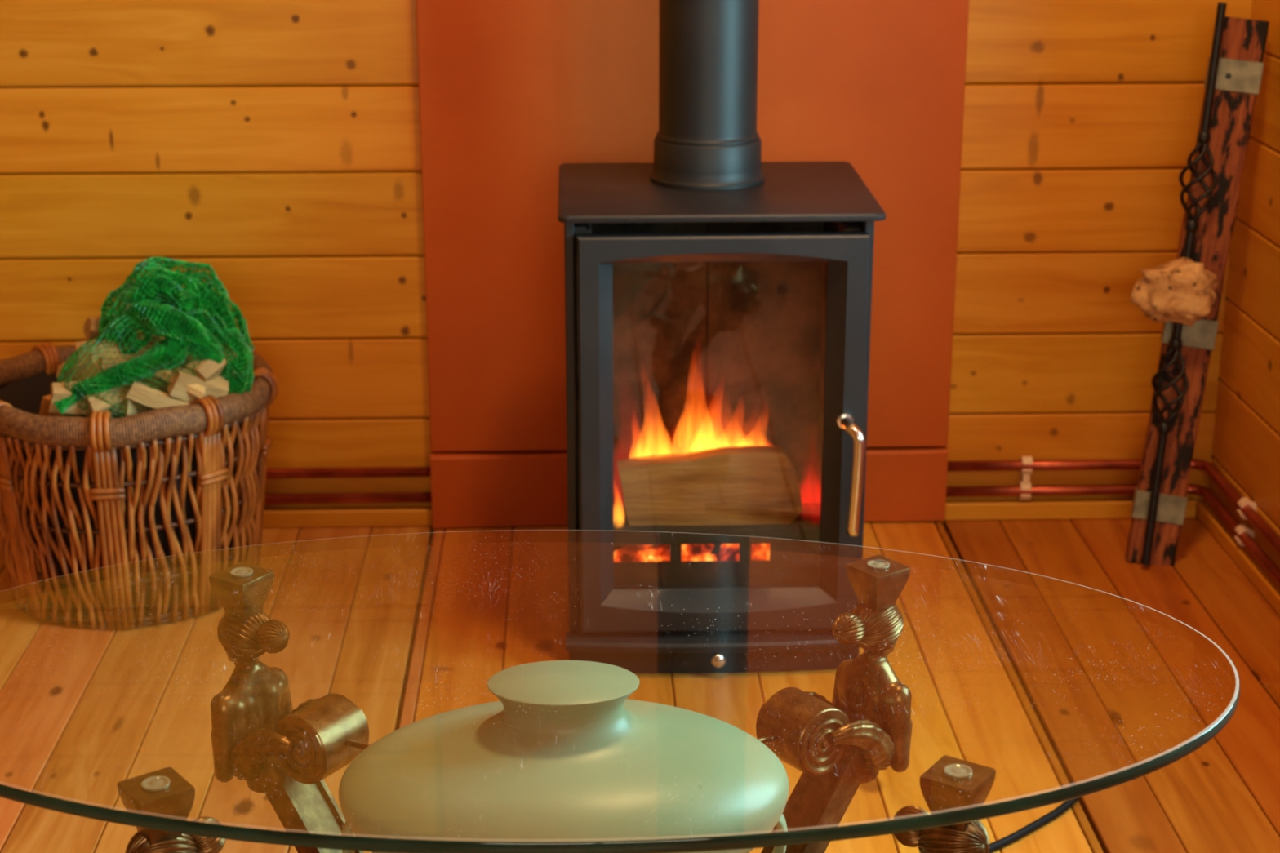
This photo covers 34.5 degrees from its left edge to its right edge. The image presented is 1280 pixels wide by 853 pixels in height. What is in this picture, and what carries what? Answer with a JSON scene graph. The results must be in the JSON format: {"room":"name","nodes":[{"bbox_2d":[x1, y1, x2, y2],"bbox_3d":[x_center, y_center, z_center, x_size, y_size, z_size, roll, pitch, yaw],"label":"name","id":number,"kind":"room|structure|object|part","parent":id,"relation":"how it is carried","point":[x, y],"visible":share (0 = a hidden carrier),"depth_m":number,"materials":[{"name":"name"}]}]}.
{"room":"living room","nodes":[
{"label":"living room","id":0,"kind":"room"},
{"bbox_2d":[0,0,1252,534],"bbox_3d":[-0.812,-0.969,2.821,3.570,2.490,0.100,-1,18,-2],"label":"wall","id":1,"kind":"structure","parent":0,"point":[274,146],"depth_m":3.00,"materials":[{"name":"brown wood"}]},
{"bbox_2d":[265,466,431,478],"bbox_3d":[-1.399,0.079,3.072,2.172,0.015,0.016,-1,18,-2],"label":"copper pipe","id":2,"kind":"object","parent":1,"relation":"attached to","point":[354,472],"visible":0.48,"depth_m":3.10,"materials":[{"name":"brown metal"}]},
{"bbox_2d":[264,492,431,504],"bbox_3d":[-1.399,0.118,3.084,2.172,0.015,0.016,-1,18,-2],"label":"copper pipe","id":3,"kind":"object","parent":1,"relation":"attached to","point":[390,497],"visible":0.45,"depth_m":3.11,"materials":[{"name":"brown metal"}]},
{"bbox_2d":[416,0,968,451],"bbox_3d":[0.075,-1.032,2.775,0.778,2.228,0.032,-1,18,-2],"label":"board","id":4,"kind":"object","parent":1,"relation":"attached to","point":[512,92],"visible":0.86,"depth_m":2.96,"materials":[{"name":"orange paint"}]},
{"bbox_2d":[262,446,1196,528],"bbox_3d":[-0.821,0.100,3.093,3.348,0.118,0.035,-1,18,-2],"label":"baseboard","id":5,"kind":"structure","parent":1,"relation":"attached to","point":[487,488],"depth_m":3.11,"materials":[{"name":"orange paint"}]},
{"bbox_2d":[1018,456,1032,499],"bbox_3d":[0.587,0.078,3.141,0.015,0.070,0.022,-1,18,-2],"label":"clip","id":6,"kind":"object","parent":1,"relation":"attached to","point":[1024,484],"visible":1,"depth_m":3.13,"materials":[{"name":"beige plastic"}]},
{"bbox_2d":[0,515,1279,852],"bbox_3d":[-0.737,0.885,0.972,3.570,0.080,4.757,-1,18,-2],"label":"floor","id":7,"kind":"structure","parent":0,"point":[1170,642],"depth_m":2.63,"materials":[{"name":"brown wood"}]},
{"bbox_2d":[0,333,278,629],"bbox_3d":[-0.710,0.071,2.859,0.428,0.313,0.428,-1,18,-2],"label":"basket","id":8,"kind":"object","parent":7,"relation":"on","point":[89,505],"visible":0.84,"depth_m":2.72,"materials":[{"name":"wicker"}]},
{"bbox_3d":[-0.863,0.115,2.792,0.043,0.269,0.019,-1,18,-2],"label":"upright rod","id":9,"kind":"part","parent":8,"relation":"part of","materials":[{"name":"wicker"}]},
{"bbox_3d":[-0.867,0.116,2.785,0.038,0.269,0.027,-1,18,-2],"label":"upright rod","id":10,"kind":"part","parent":8,"relation":"part of","materials":[{"name":"wicker"}]},
{"bbox_3d":[-0.842,0.124,2.761,0.032,0.269,0.039,-1,18,-2],"label":"upright rod","id":11,"kind":"part","parent":8,"relation":"part of","materials":[{"name":"wicker"}]},
{"bbox_3d":[-0.852,0.120,2.774,0.037,0.269,0.031,-1,18,-2],"label":"upright rod","id":12,"kind":"part","parent":8,"relation":"part of","materials":[{"name":"wicker"}]},
{"bbox_3d":[-0.854,0.122,2.766,0.033,0.269,0.034,-1,18,-2],"label":"upright rod","id":13,"kind":"part","parent":8,"relation":"part of","materials":[{"name":"wicker"}]},
{"bbox_3d":[-0.874,0.112,2.800,0.041,0.269,0.013,-9,20,-26],"label":"upright rod","id":14,"kind":"part","parent":8,"relation":"part of","materials":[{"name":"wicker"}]},
{"bbox_3d":[-0.841,0.127,2.751,0.027,0.269,0.040,-1,18,-2],"label":"upright rod","id":15,"kind":"part","parent":8,"relation":"part of","materials":[{"name":"wicker"}]},
{"bbox_3d":[-0.835,0.132,2.742,0.029,0.265,0.032,-1,18,-2],"label":"corner rod","id":16,"kind":"part","parent":8,"relation":"part of","materials":[{"name":"wicker"}]},
{"bbox_3d":[-0.829,0.134,2.737,0.030,0.265,0.031,-1,18,-2],"label":"corner rod","id":17,"kind":"part","parent":8,"relation":"part of","materials":[{"name":"wicker"}]},
{"bbox_3d":[-0.824,0.135,2.732,0.030,0.265,0.031,-1,18,-2],"label":"corner rod","id":18,"kind":"part","parent":8,"relation":"part of","materials":[{"name":"wicker"}]},
{"bbox_3d":[-0.818,0.137,2.728,0.031,0.265,0.030,-1,18,-2],"label":"corner rod","id":19,"kind":"part","parent":8,"relation":"part of","materials":[{"name":"wicker"}]},
{"bbox_3d":[-0.811,0.135,2.725,0.025,0.269,0.042,-1,18,-2],"label":"upright rod","id":20,"kind":"part","parent":8,"relation":"part of","materials":[{"name":"wicker"}]},
{"bbox_3d":[-0.818,0.132,2.738,0.027,0.270,0.044,-1,18,-2],"label":"upright rod","id":21,"kind":"part","parent":8,"relation":"part of","materials":[{"name":"wicker"}]},
{"bbox_3d":[-0.804,0.137,2.720,0.019,0.269,0.042,7,19,21],"label":"upright rod","id":22,"kind":"part","parent":8,"relation":"part of","materials":[{"name":"wicker"}]},
{"bbox_3d":[-0.808,0.134,2.731,0.022,0.269,0.044,2,18,7],"label":"upright rod","id":23,"kind":"part","parent":8,"relation":"part of","materials":[{"name":"wicker"}]},
{"bbox_3d":[-0.789,0.139,2.713,0.019,0.269,0.041,8,19,22],"label":"upright rod","id":24,"kind":"part","parent":8,"relation":"part of","materials":[{"name":"wicker"}]},
{"bbox_3d":[-0.792,0.137,2.721,0.024,0.269,0.043,3,18,9],"label":"upright rod","id":25,"kind":"part","parent":8,"relation":"part of","materials":[{"name":"wicker"}]},
{"bbox_3d":[-0.781,0.139,2.717,0.026,0.270,0.045,5,18,15],"label":"upright rod","id":26,"kind":"part","parent":8,"relation":"part of","materials":[{"name":"wicker"}]},
{"bbox_3d":[-0.771,0.141,2.706,0.019,0.269,0.042,8,20,24],"label":"upright rod","id":27,"kind":"part","parent":8,"relation":"part of","materials":[{"name":"wicker"}]},
{"bbox_2d":[39,394,81,417],"bbox_3d":[-0.808,0.092,2.823,0.116,0.279,0.074,-6,19,-19],"label":"log","id":28,"kind":"object","parent":8,"relation":"in","point":[45,403],"visible":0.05,"depth_m":2.77,"materials":[{"name":"brown wood"}]},
{"bbox_3d":[-0.760,0.140,2.710,0.023,0.270,0.049,12,21,33],"label":"upright rod","id":29,"kind":"part","parent":8,"relation":"part of","materials":[{"name":"wicker"}]},
{"bbox_3d":[-0.759,0.142,2.703,0.018,0.269,0.042,10,20,28],"label":"upright rod","id":30,"kind":"part","parent":8,"relation":"part of","materials":[{"name":"wicker"}]},
{"bbox_3d":[-0.743,0.142,2.706,0.019,0.270,0.051,12,21,33],"label":"upright rod","id":31,"kind":"part","parent":8,"relation":"part of","materials":[{"name":"wicker"}]},
{"bbox_3d":[-0.741,0.143,2.699,0.018,0.269,0.043,10,20,29],"label":"upright rod","id":32,"kind":"part","parent":8,"relation":"part of","materials":[{"name":"wicker"}]},
{"bbox_3d":[-0.729,0.142,2.704,0.032,0.270,0.041,-1,18,-2],"label":"upright rod","id":33,"kind":"part","parent":8,"relation":"part of","materials":[{"name":"wicker"}]},
{"bbox_3d":[-0.723,0.145,2.696,0.021,0.269,0.041,-1,18,-2],"label":"upright rod","id":34,"kind":"part","parent":8,"relation":"part of","materials":[{"name":"wicker"}]},
{"bbox_3d":[-0.711,0.143,2.703,0.018,0.270,0.045,-1,18,-2],"label":"upright rod","id":35,"kind":"part","parent":8,"relation":"part of","materials":[{"name":"wicker"}]},
{"bbox_3d":[-0.703,0.145,2.695,0.019,0.269,0.041,-1,18,-2],"label":"upright rod","id":36,"kind":"part","parent":8,"relation":"part of","materials":[{"name":"wicker"}]},
{"bbox_3d":[-0.700,0.148,2.694,0.014,0.265,0.039,-1,18,-2],"label":"corner rod","id":37,"kind":"part","parent":8,"relation":"part of","materials":[{"name":"wicker"}]},
{"bbox_3d":[-0.692,0.147,2.695,0.012,0.265,0.039,-1,18,-2],"label":"corner rod","id":38,"kind":"part","parent":8,"relation":"part of","materials":[{"name":"wicker"}]},
{"bbox_3d":[-0.685,0.147,2.696,0.011,0.265,0.039,-1,18,-2],"label":"corner rod","id":39,"kind":"part","parent":8,"relation":"part of","materials":[{"name":"wicker"}]},
{"bbox_3d":[-0.680,0.142,2.704,0.016,0.269,0.046,-12,22,-34],"label":"upright rod","id":40,"kind":"part","parent":8,"relation":"part of","materials":[{"name":"wicker"}]},
{"bbox_3d":[-0.677,0.147,2.697,0.010,0.265,0.039,-1,18,-2],"label":"corner rod","id":41,"kind":"part","parent":8,"relation":"part of","materials":[{"name":"wicker"}]},
{"bbox_3d":[-0.668,0.143,2.701,0.018,0.269,0.044,-16,24,-41],"label":"upright rod","id":42,"kind":"part","parent":8,"relation":"part of","materials":[{"name":"wicker"}]},
{"bbox_3d":[-0.662,0.141,2.708,0.048,0.269,0.015,16,24,40],"label":"upright rod","id":43,"kind":"part","parent":8,"relation":"part of","materials":[{"name":"wicker"}]},
{"bbox_3d":[-0.651,0.142,2.705,0.017,0.270,0.044,-17,24,-42],"label":"upright rod","id":44,"kind":"part","parent":8,"relation":"part of","materials":[{"name":"wicker"}]},
{"bbox_3d":[-0.648,0.140,2.712,0.046,0.269,0.019,17,24,42],"label":"upright rod","id":45,"kind":"part","parent":8,"relation":"part of","materials":[{"name":"wicker"}]},
{"bbox_2d":[53,257,253,417],"bbox_3d":[-0.664,-0.003,2.807,0.300,0.460,0.265,-1,18,-2],"label":"sack","id":46,"kind":"object","parent":8,"relation":"in","point":[179,318],"visible":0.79,"depth_m":2.70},
{"bbox_2d":[55,350,100,382],"bbox_3d":[-0.733,-0.074,2.712,0.071,0.060,0.038,5,19,16],"label":"log","id":47,"kind":"object","parent":46,"relation":"in","point":[95,362],"visible":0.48,"depth_m":2.69,"materials":[{"name":"brown wood"}]},
{"bbox_2d":[74,334,146,360],"bbox_3d":[-0.697,-0.100,2.721,0.094,0.041,0.036,-2,18,-8],"label":"log","id":48,"kind":"object","parent":47,"relation":"on","point":[115,346],"visible":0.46,"depth_m":2.71,"materials":[{"name":"brown wood"}]},
{"bbox_2d":[80,383,127,417],"bbox_3d":[-0.695,-0.033,2.689,0.042,0.053,0.066,17,24,42],"label":"log","id":49,"kind":"object","parent":46,"relation":"in","point":[95,402],"visible":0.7,"depth_m":2.67,"materials":[{"name":"brown wood"}]},
{"bbox_2d":[49,380,102,414],"bbox_3d":[-0.734,-0.039,2.686,0.072,0.051,0.038,-6,19,-19],"label":"log","id":50,"kind":"object","parent":49,"relation":"on","point":[58,390],"visible":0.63,"depth_m":2.67,"materials":[{"name":"brown wood"}]},
{"bbox_2d":[85,317,136,341],"bbox_3d":[-0.709,-0.129,2.761,0.063,0.040,0.030,-11,21,-30],"label":"log","id":51,"kind":"object","parent":46,"relation":"in","point":[92,324],"visible":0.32,"depth_m":2.74,"materials":[{"name":"brown wood"}]},
{"bbox_2d":[120,381,166,417],"bbox_3d":[-0.654,-0.040,2.713,0.043,0.046,0.075,17,24,42],"label":"log","id":52,"kind":"object","parent":46,"relation":"in","point":[133,408],"visible":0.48,"depth_m":2.69,"materials":[{"name":"brown wood"}]},
{"bbox_2d":[97,356,157,383],"bbox_3d":[-0.676,-0.070,2.715,0.080,0.055,0.039,-10,20,-28],"label":"log","id":53,"kind":"object","parent":52,"relation":"on","point":[100,358],"visible":0.25,"depth_m":2.69,"materials":[{"name":"brown wood"}]},
{"bbox_2d":[127,381,192,408],"bbox_3d":[-0.622,-0.036,2.692,0.090,0.054,0.026,-4,18,-11],"label":"log","id":54,"kind":"object","parent":46,"relation":"in","point":[157,397],"visible":0.79,"depth_m":2.68,"materials":[{"name":"brown wood"}]},
{"bbox_2d":[134,334,194,368],"bbox_3d":[-0.624,-0.096,2.751,0.118,0.066,0.050,-7,19,-22],"label":"log","id":55,"kind":"object","parent":46,"relation":"in","point":[153,338],"visible":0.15,"depth_m":2.72,"materials":[{"name":"brown wood"}]},
{"bbox_2d":[142,357,208,398],"bbox_3d":[-0.606,-0.064,2.693,0.084,0.055,0.025,1,18,3],"label":"log","id":56,"kind":"object","parent":46,"relation":"in","point":[199,391],"visible":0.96,"depth_m":2.69,"materials":[{"name":"brown wood"}]},
{"bbox_2d":[166,367,231,401],"bbox_3d":[-0.584,-0.054,2.711,0.086,0.063,0.045,-14,22,-36],"label":"log","id":57,"kind":"object","parent":46,"relation":"in","point":[219,386],"visible":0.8,"depth_m":2.69,"materials":[{"name":"brown wood"}]},
{"bbox_2d":[184,342,236,382],"bbox_3d":[-0.566,-0.077,2.720,0.042,0.062,0.074,14,22,37],"label":"log","id":58,"kind":"object","parent":57,"relation":"on","point":[206,370],"visible":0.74,"depth_m":2.70,"materials":[{"name":"brown wood"}]},
{"bbox_3d":[-0.637,0.140,2.710,0.017,0.269,0.042,-8,20,-24],"label":"upright rod","id":59,"kind":"part","parent":8,"relation":"part of","materials":[{"name":"wicker"}]},
{"bbox_3d":[-0.636,0.138,2.718,0.024,0.269,0.046,-12,21,-33],"label":"upright rod","id":60,"kind":"part","parent":8,"relation":"part of","materials":[{"name":"wicker"}]},
{"bbox_3d":[-0.621,0.137,2.719,0.019,0.269,0.043,-7,19,-20],"label":"upright rod","id":61,"kind":"part","parent":8,"relation":"part of","materials":[{"name":"wicker"}]},
{"bbox_3d":[-0.615,0.134,2.729,0.024,0.269,0.045,-1,18,-2],"label":"upright rod","id":62,"kind":"part","parent":8,"relation":"part of","materials":[{"name":"wicker"}]},
{"bbox_3d":[-0.608,0.135,2.727,0.018,0.269,0.043,-5,19,-16],"label":"upright rod","id":63,"kind":"part","parent":8,"relation":"part of","materials":[{"name":"wicker"}]},
{"bbox_3d":[-0.601,0.132,2.739,0.018,0.269,0.046,-4,18,-12],"label":"upright rod","id":64,"kind":"part","parent":8,"relation":"part of","materials":[{"name":"wicker"}]},
{"bbox_3d":[-0.590,0.131,2.739,0.016,0.269,0.043,-11,21,-30],"label":"upright rod","id":65,"kind":"part","parent":8,"relation":"part of","materials":[{"name":"wicker"}]},
{"bbox_3d":[-0.589,0.128,2.750,0.011,0.269,0.047,-14,22,-37],"label":"upright rod","id":66,"kind":"part","parent":8,"relation":"part of","materials":[{"name":"wicker"}]},
{"bbox_3d":[-0.580,0.128,2.748,0.018,0.269,0.043,-16,24,-40],"label":"upright rod","id":67,"kind":"part","parent":8,"relation":"part of","materials":[{"name":"wicker"}]},
{"bbox_3d":[-0.582,0.131,2.745,0.040,0.265,0.009,13,22,36],"label":"corner rod","id":68,"kind":"part","parent":8,"relation":"part of","materials":[{"name":"wicker"}]},
{"bbox_3d":[-0.577,0.130,2.750,0.040,0.265,0.009,14,23,38],"label":"corner rod","id":69,"kind":"part","parent":8,"relation":"part of","materials":[{"name":"wicker"}]},
{"bbox_3d":[-0.572,0.128,2.756,0.031,0.265,0.030,-1,18,-2],"label":"corner rod","id":70,"kind":"part","parent":8,"relation":"part of","materials":[{"name":"wicker"}]},
{"bbox_3d":[-0.567,0.126,2.761,0.040,0.265,0.009,17,24,42],"label":"corner rod","id":71,"kind":"part","parent":8,"relation":"part of","materials":[{"name":"wicker"}]},
{"bbox_3d":[-0.571,0.121,2.770,0.041,0.270,0.028,-1,18,-2],"label":"upright rod","id":72,"kind":"part","parent":8,"relation":"part of","materials":[{"name":"wicker"}]},
{"bbox_3d":[-0.563,0.121,2.770,0.037,0.269,0.025,-1,18,-2],"label":"upright rod","id":73,"kind":"part","parent":8,"relation":"part of","materials":[{"name":"wicker"}]},
{"bbox_3d":[-0.562,0.117,2.783,0.041,0.270,0.027,-1,18,-2],"label":"upright rod","id":74,"kind":"part","parent":8,"relation":"part of","materials":[{"name":"wicker"}]},
{"bbox_3d":[-0.553,0.116,2.784,0.039,0.269,0.023,-1,18,-2],"label":"upright rod","id":75,"kind":"part","parent":8,"relation":"part of","materials":[{"name":"wicker"}]},
{"bbox_3d":[-0.553,0.112,2.800,0.045,0.270,0.015,7,19,20],"label":"upright rod","id":76,"kind":"part","parent":8,"relation":"part of","materials":[{"name":"wicker"}]},
{"bbox_3d":[-0.543,0.110,2.805,0.041,0.269,0.020,-1,18,-2],"label":"upright rod","id":77,"kind":"part","parent":8,"relation":"part of","materials":[{"name":"wicker"}]},
{"bbox_3d":[-0.548,0.107,2.814,0.045,0.269,0.016,5,18,15],"label":"upright rod","id":78,"kind":"part","parent":8,"relation":"part of","materials":[{"name":"wicker"}]},
{"bbox_3d":[-0.538,0.104,2.820,0.043,0.270,0.013,5,18,14],"label":"upright rod","id":79,"kind":"part","parent":8,"relation":"part of","materials":[{"name":"wicker"}]},
{"bbox_3d":[-0.543,0.102,2.829,0.044,0.269,0.019,3,18,8],"label":"upright rod","id":80,"kind":"part","parent":8,"relation":"part of","materials":[{"name":"wicker"}]},
{"bbox_3d":[-0.534,0.100,2.836,0.041,0.269,0.019,-1,18,-2],"label":"upright rod","id":81,"kind":"part","parent":8,"relation":"part of","materials":[{"name":"wicker"}]},
{"bbox_3d":[-0.532,0.094,2.852,0.042,0.269,0.022,-1,18,-2],"label":"upright rod","id":82,"kind":"part","parent":8,"relation":"part of","materials":[{"name":"wicker"}]},
{"bbox_3d":[-0.541,0.098,2.843,0.044,0.270,0.024,-1,18,-2],"label":"upright rod","id":83,"kind":"part","parent":8,"relation":"part of","materials":[{"name":"wicker"}]},
{"bbox_3d":[-0.539,0.092,2.861,0.046,0.270,0.026,-1,18,-2],"label":"upright rod","id":84,"kind":"part","parent":8,"relation":"part of","materials":[{"name":"wicker"}]},
{"bbox_3d":[-0.530,0.096,2.854,0.040,0.265,0.009,-1,18,-2],"label":"corner rod","id":85,"kind":"part","parent":8,"relation":"part of","materials":[{"name":"wicker"}]},
{"bbox_3d":[-0.529,0.094,2.862,0.040,0.265,0.008,-1,18,-2],"label":"corner rod","id":86,"kind":"part","parent":8,"relation":"part of","materials":[{"name":"wicker"}]},
{"bbox_3d":[-0.529,0.091,2.869,0.040,0.265,0.008,0,18,1],"label":"corner rod","id":87,"kind":"part","parent":8,"relation":"part of","materials":[{"name":"wicker"}]},
{"bbox_3d":[-0.530,0.089,2.877,0.040,0.265,0.009,1,18,3],"label":"corner rod","id":88,"kind":"part","parent":8,"relation":"part of","materials":[{"name":"wicker"}]},
{"bbox_2d":[338,660,789,852],"bbox_3d":[-0.060,0.399,1.667,0.361,0.422,0.253,-1,18,-2],"label":"vase","id":89,"kind":"object","parent":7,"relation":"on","point":[550,768],"visible":0.94,"depth_m":1.57,"materials":[{"name":"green ceramic"}]},
{"bbox_3d":[-0.193,0.362,1.651,0.089,0.128,0.022,-1,18,-2],"label":"handle","id":90,"kind":"part","parent":89,"relation":"part of","materials":[{"name":"ceramic"}]},
{"bbox_3d":[0.073,0.359,1.659,0.089,0.128,0.022,-1,18,-2],"label":"handle","id":91,"kind":"part","parent":89,"relation":"part of","materials":[{"name":"beige ceramic"}]},
{"bbox_2d":[0,550,1239,852],"bbox_3d":[-0.071,0.391,1.643,1.062,0.449,0.592,-1,18,-2],"label":"coffee table","id":92,"kind":"object","parent":7,"relation":"on","point":[285,753],"visible":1,"depth_m":1.76,"materials":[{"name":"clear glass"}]},
{"bbox_3d":[-0.277,0.421,1.825,0.121,0.280,0.049,11,21,31],"label":"bracket leg","id":93,"kind":"part","parent":92,"relation":"part of","materials":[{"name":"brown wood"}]},
{"bbox_3d":[-0.222,0.273,1.741,0.072,0.010,0.006,11,21,31],"label":"tie rod","id":94,"kind":"part","parent":92,"relation":"part of","materials":[{"name":"brown metal"}]},
{"bbox_3d":[0.092,0.270,1.750,0.072,0.010,0.006,-13,22,-35],"label":"tie rod","id":95,"kind":"part","parent":92,"relation":"part of","materials":[{"name":"brown metal"}]},
{"bbox_3d":[0.143,0.417,1.838,0.121,0.280,0.049,-13,22,-35],"label":"bracket leg","id":96,"kind":"part","parent":92,"relation":"part of","materials":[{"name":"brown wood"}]},
{"bbox_2d":[557,136,885,673],"bbox_3d":[0.094,-0.039,2.663,0.392,0.646,0.398,-1,18,-2],"label":"wood stove","id":97,"kind":"object","parent":7,"relation":"on","point":[716,297],"visible":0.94,"depth_m":2.61,"materials":[{"name":"black paint"}]},
{"bbox_3d":[-0.073,-0.237,2.485,0.015,0.007,0.003,-1,18,-2],"label":"maker plate","id":98,"kind":"part","parent":97,"relation":"part of","materials":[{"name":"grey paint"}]},
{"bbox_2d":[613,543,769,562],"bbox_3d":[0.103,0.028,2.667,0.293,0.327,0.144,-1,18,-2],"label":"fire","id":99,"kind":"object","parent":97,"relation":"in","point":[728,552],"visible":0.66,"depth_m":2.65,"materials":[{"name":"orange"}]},
{"bbox_2d":[656,0,759,146],"bbox_3d":[0.086,-1.180,2.375,0.131,1.702,0.131,-1,18,-2],"label":"flue pipe","id":100,"kind":"object","parent":97,"relation":"on","point":[708,49],"visible":1,"depth_m":2.56,"materials":[{"name":"black metal"}]},
{"bbox_2d":[617,444,802,525],"bbox_3d":[0.089,0.071,2.656,0.236,0.101,0.078,-1,18,-2],"label":"log","id":101,"kind":"object","parent":97,"relation":"in","point":[756,484],"visible":1,"depth_m":2.62,"materials":[{"name":"brown wood"}]},
{"bbox_3d":[0.099,0.292,2.604,0.021,0.021,0.028,-1,18,-2],"label":"air control knob","id":102,"kind":"part","parent":97,"relation":"part of","materials":[{"name":"metal"}]},
{"bbox_3d":[0.093,-0.299,2.607,0.392,0.008,0.345,-1,18,-2],"label":"plate","id":103,"kind":"part","parent":97,"relation":"part of","materials":[{"name":"black paint"}]},
{"bbox_3d":[0.100,0.013,2.540,0.349,0.509,0.024,-1,18,-2],"label":"door","id":104,"kind":"part","parent":97,"relation":"part of","materials":[{"name":"black paint"}]},
{"bbox_3d":[0.255,0.059,2.520,0.021,0.141,0.059,-5,19,-16],"label":"handle","id":105,"kind":"part","parent":97,"relation":"part of","materials":[{"name":"metal"}]},
{"bbox_2d":[988,797,1079,852],"bbox_3d":[0.326,0.453,2.184,0.418,0.017,0.052,-11,21,-31],"label":"power cable","id":106,"kind":"object","parent":7,"relation":"on","point":[1065,806],"visible":0.81,"depth_m":2.23,"materials":[{"name":"black rubber"}]},
{"bbox_2d":[1124,2,1269,568],"bbox_3d":[0.774,-0.192,2.914,0.114,0.798,0.192,14,22,36],"label":"sculpture","id":107,"kind":"object","parent":7,"relation":"on","point":[1184,293],"visible":1,"depth_m":2.88,"materials":[{"name":"brown wood"}]},
{"bbox_3d":[0.734,0.099,2.940,0.019,0.202,0.012,9,11,9],"label":"iron rod","id":108,"kind":"part","parent":107,"relation":"part of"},
{"bbox_3d":[0.760,-0.198,2.884,0.018,0.172,0.012,9,11,9],"label":"iron rod","id":109,"kind":"part","parent":107,"relation":"part of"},
{"bbox_3d":[0.786,-0.486,2.829,0.018,0.187,0.012,9,11,9],"label":"iron rod","id":110,"kind":"part","parent":107,"relation":"part of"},
{"bbox_2d":[1208,0,1279,568],"bbox_3d":[0.996,-0.340,0.690,0.100,2.488,4.657,-1,18,-2],"label":"wall","id":111,"kind":"structure","parent":0,"point":[1246,445],"depth_m":2.94,"materials":[{"name":"brown wood"}]},
{"bbox_2d":[946,484,1279,586],"bbox_3d":[0.740,0.787,0.999,0.404,0.015,4.532,-1,18,-2],"label":"copper pipe","id":112,"kind":"object","parent":111,"relation":"attached to","point":[1231,522],"visible":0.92,"depth_m":3.14,"materials":[{"name":"brown metal"}]},
{"bbox_2d":[946,458,1279,554],"bbox_3d":[0.740,0.748,0.987,0.404,0.015,4.532,-1,18,-2],"label":"copper pipe","id":113,"kind":"object","parent":111,"relation":"attached to","point":[1220,481],"visible":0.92,"depth_m":3.13,"materials":[{"name":"brown metal"}]},
{"bbox_2d":[1195,499,1279,615],"bbox_3d":[0.937,0.819,1.008,0.020,0.024,4.556,-1,18,-2],"label":"baseboard","id":114,"kind":"structure","parent":111,"relation":"attached to","point":[1260,577],"depth_m":2.96,"materials":[{"name":"brown wood"}]},
{"bbox_2d":[1234,524,1253,546],"bbox_3d":[0.869,0.156,2.964,0.023,0.029,0.015,-1,18,-2],"label":"clip","id":115,"kind":"object","parent":111,"relation":"attached to","point":[1241,528],"visible":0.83,"depth_m":2.96,"materials":[{"name":"beige plastic"}]},
{"bbox_2d":[1236,497,1256,519],"bbox_3d":[0.869,0.117,2.952,0.023,0.029,0.015,-1,18,-2],"label":"clip","id":116,"kind":"object","parent":111,"relation":"attached to","point":[1244,501],"visible":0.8,"depth_m":2.95,"materials":[{"name":"beige plastic"}]}
]}

